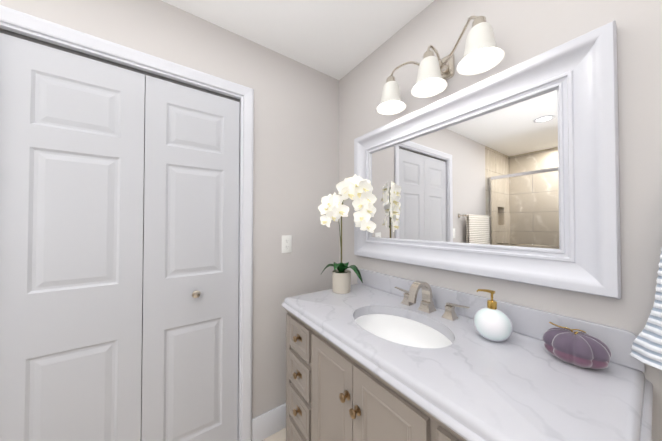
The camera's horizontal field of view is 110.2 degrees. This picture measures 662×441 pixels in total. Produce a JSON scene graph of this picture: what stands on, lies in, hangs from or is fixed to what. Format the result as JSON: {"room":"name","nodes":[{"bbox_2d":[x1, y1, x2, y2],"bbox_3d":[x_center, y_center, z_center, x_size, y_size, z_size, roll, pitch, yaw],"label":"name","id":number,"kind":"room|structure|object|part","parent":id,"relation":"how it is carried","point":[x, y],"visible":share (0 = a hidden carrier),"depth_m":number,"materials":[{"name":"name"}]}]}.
{"room":"bathroom","nodes":[
{"label":"bathroom","id":0,"kind":"room"},
{"bbox_2d":[141,79,145,419],"bbox_3d":[-1.272,0.125,1.633,1.129,2.435,0.100,1,-1,-35],"label":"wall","id":1,"kind":"structure","parent":0,"point":[143,246],"depth_m":1.57,"materials":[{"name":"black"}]},
{"bbox_2d":[0,0,338,418],"bbox_3d":[-0.635,0.120,1.347,1.641,2.435,0.100,1,-1,-35],"label":"wall","id":2,"kind":"structure","parent":0,"point":[296,145],"depth_m":1.46,"materials":[{"name":"grey paint"}]},
{"bbox_2d":[0,28,239,101],"bbox_3d":[-0.922,-0.721,1.148,0.893,0.024,0.032,1,-1,-35],"label":"track","id":3,"kind":"object","parent":2,"relation":"attached to","point":[34,40],"visible":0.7,"depth_m":1.06,"materials":[{"name":"silver metal"}]},
{"bbox_2d":[0,33,144,440],"bbox_3d":[-1.102,0.302,1.005,0.440,2.038,0.034,1,-1,-35],"label":"closet door","id":4,"kind":"structure","parent":3,"relation":"hanging from","point":[72,142],"depth_m":0.98,"materials":[{"name":"grey wood"}]},
{"bbox_2d":[141,75,239,440],"bbox_3d":[-0.727,0.305,1.242,0.441,2.038,0.078,1,-1,-35],"label":"closet door","id":5,"kind":"structure","parent":3,"relation":"hanging from","point":[190,297],"depth_m":1.23,"materials":[{"name":"grey wood"}]},
{"bbox_3d":[-0.717,0.389,1.227,0.042,0.042,0.044,1,-1,-35],"label":"knob","id":6,"kind":"part","parent":5,"relation":"part of","materials":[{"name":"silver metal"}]},
{"bbox_2d":[0,5,253,440],"bbox_3d":[-0.926,0.292,1.140,0.929,2.086,0.100,1,-1,-35],"label":"door frame","id":7,"kind":"structure","parent":2,"relation":"attached to","point":[28,33],"depth_m":1.35,"materials":[{"name":"white wood"}]},
{"bbox_2d":[252,403,285,440],"bbox_3d":[-0.202,1.266,1.566,0.659,0.150,0.014,1,-1,-35],"label":"baseboard","id":8,"kind":"structure","parent":2,"relation":"attached to","point":[268,423],"depth_m":1.43,"materials":[{"name":"white wood"}]},
{"bbox_2d":[282,235,291,252],"bbox_3d":[-0.291,0.155,1.523,0.070,0.115,0.008,1,-1,-35],"label":"electrical outlet","id":9,"kind":"object","parent":2,"relation":"attached to","point":[286,243],"visible":1,"depth_m":1.52,"materials":[{"name":"white plastic"}]},
{"bbox_2d":[141,420,285,440],"bbox_3d":[-0.782,1.367,-0.120,3.750,0.100,3.500,1,-1,-35],"label":"floor","id":10,"kind":"structure","parent":0,"point":[280,435],"depth_m":1.43,"materials":[{"name":"tile"}]},
{"bbox_2d":[282,269,652,440],"bbox_3d":[0.292,0.804,0.939,0.582,1.056,1.190,1,-1,-35],"label":"bathroom vanity","id":11,"kind":"object","parent":10,"relation":"on","point":[375,356],"visible":0.98,"depth_m":0.71,"materials":[{"name":"beige stone"}]},
{"bbox_3d":[-0.154,1.108,1.131,0.018,0.147,0.215,1,-1,-35],"label":"drawer","id":12,"kind":"part","parent":11,"relation":"part of","materials":[{"name":"beige wood"}]},
{"bbox_3d":[-0.154,0.931,1.133,0.018,0.147,0.215,1,-1,-35],"label":"drawer","id":13,"kind":"part","parent":11,"relation":"part of","materials":[{"name":"beige wood"}]},
{"bbox_3d":[-0.154,0.754,1.136,0.018,0.147,0.215,1,-1,-35],"label":"drawer","id":14,"kind":"part","parent":11,"relation":"part of","materials":[{"name":"beige wood"}]},
{"bbox_3d":[-0.154,0.578,1.138,0.018,0.147,0.215,1,-1,-35],"label":"drawer","id":15,"kind":"part","parent":11,"relation":"part of","materials":[{"name":"beige wood"}]},
{"bbox_3d":[0.000,0.840,0.915,0.018,0.678,0.278,1,-1,-35],"label":"door","id":16,"kind":"part","parent":11,"relation":"part of","materials":[{"name":"beige wood"}]},
{"bbox_2d":[318,174,376,293],"bbox_3d":[0.097,0.075,1.375,0.282,0.694,0.246,1,-1,-35],"label":"orchid","id":17,"kind":"object","parent":11,"relation":"on","point":[357,189],"visible":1,"depth_m":1.35,"materials":[{"name":"beige plant"}]},
{"bbox_3d":[0.063,0.364,1.380,0.112,0.118,0.112,1,-1,-35],"label":"pot","id":18,"kind":"part","parent":17,"relation":"part of","materials":[{"name":"beige ceramic"}]},
{"bbox_3d":[0.162,0.836,0.685,0.018,0.678,0.278,1,-1,-35],"label":"door","id":19,"kind":"part","parent":11,"relation":"part of","materials":[{"name":"beige wood"}]},
{"bbox_2d":[355,314,452,347],"bbox_3d":[0.276,0.528,0.944,0.332,0.135,0.449,1,-1,-35],"label":"sink","id":20,"kind":"object","parent":11,"relation":"in","point":[403,329],"depth_m":1.08,"materials":[{"name":"white ceramic"}]},
{"bbox_2d":[394,281,469,320],"bbox_3d":[0.416,0.348,1.057,0.164,0.140,0.370,1,-1,-35],"label":"faucet","id":21,"kind":"object","parent":11,"relation":"on","point":[426,309],"depth_m":1.05,"materials":[{"name":"silver metal"}]},
{"bbox_3d":[0.326,0.833,0.453,0.018,0.678,0.237,1,-1,-35],"label":"door","id":22,"kind":"part","parent":11,"relation":"part of","materials":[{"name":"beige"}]},
{"bbox_2d":[473,289,512,341],"bbox_3d":[0.569,0.331,0.816,0.116,0.167,0.116,1,-1,-35],"label":"soap dispenser","id":23,"kind":"object","parent":11,"relation":"on","point":[492,321],"visible":1,"depth_m":0.78,"materials":[{"name":"ceramic"}]},
{"bbox_2d":[357,269,644,371],"bbox_3d":[0.522,0.369,1.107,0.020,0.100,1.166,1,-1,-35],"label":"backsplash","id":24,"kind":"structure","parent":11,"relation":"on","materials":[{"name":"white stone"}]},
{"bbox_2d":[542,322,611,368],"bbox_3d":[0.712,0.360,0.675,0.110,0.104,0.136,1,-1,-35],"label":"pumpkin","id":25,"kind":"object","parent":11,"relation":"on","point":[583,349],"visible":1,"depth_m":0.65,"materials":[{"name":"purple fabric"}]},
{"bbox_3d":[0.703,0.321,0.687,0.042,0.025,0.072,1,-1,-35],"label":"stem","id":26,"kind":"part","parent":25,"relation":"part of","materials":[{"name":"gold metal"}]},
{"bbox_2d":[161,0,433,79],"bbox_3d":[-0.782,-1.168,-0.083,3.750,0.100,3.500,1,-1,-35],"label":"ceiling","id":27,"kind":"structure","parent":0,"point":[338,39],"depth_m":1.29,"materials":[{"name":"white paint"}]},
{"bbox_2d":[339,0,661,440],"bbox_3d":[0.863,0.111,0.691,0.147,2.435,2.900,1,-1,-35],"label":"wall","id":28,"kind":"structure","parent":0,"point":[511,174],"depth_m":0.84,"materials":[{"name":"grey paint"}]},
{"bbox_2d":[376,16,504,114],"bbox_3d":[0.457,-0.696,1.058,0.202,0.208,0.577,1,-1,-35],"label":"sconce","id":29,"kind":"object","parent":28,"relation":"attached to","point":[483,52],"visible":1,"depth_m":1.00,"materials":[{"name":"white glass"}]},
{"bbox_3d":[0.316,-0.656,1.216,0.154,0.133,0.154,1,-1,-35],"label":"lamp shade","id":30,"kind":"part","parent":29,"relation":"part of","materials":[{"name":"white glass"}]},
{"bbox_3d":[0.440,-0.659,1.040,0.154,0.133,0.154,1,-1,-35],"label":"lamp shade","id":31,"kind":"part","parent":29,"relation":"part of","materials":[{"name":"white glass"}]},
{"bbox_3d":[0.478,-0.734,1.074,0.148,0.132,0.471,1,-1,-35],"label":"arm","id":32,"kind":"part","parent":29,"relation":"part of"},
{"bbox_3d":[0.559,-0.661,0.871,0.154,0.133,0.154,1,-1,-35],"label":"lamp shade","id":33,"kind":"part","parent":29,"relation":"part of","materials":[{"name":"white glass"}]},
{"label":"glass","id":34,"kind":"part","parent":28,"relation":"part of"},
{"bbox_2d":[629,247,661,369],"bbox_3d":[0.904,0.021,0.475,0.128,0.676,0.364,1,-1,-35],"label":"towel","id":35,"kind":"object","parent":28,"relation":"attached to","point":[646,347],"visible":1,"depth_m":0.58,"materials":[{"name":"white fabric"}]}
]}

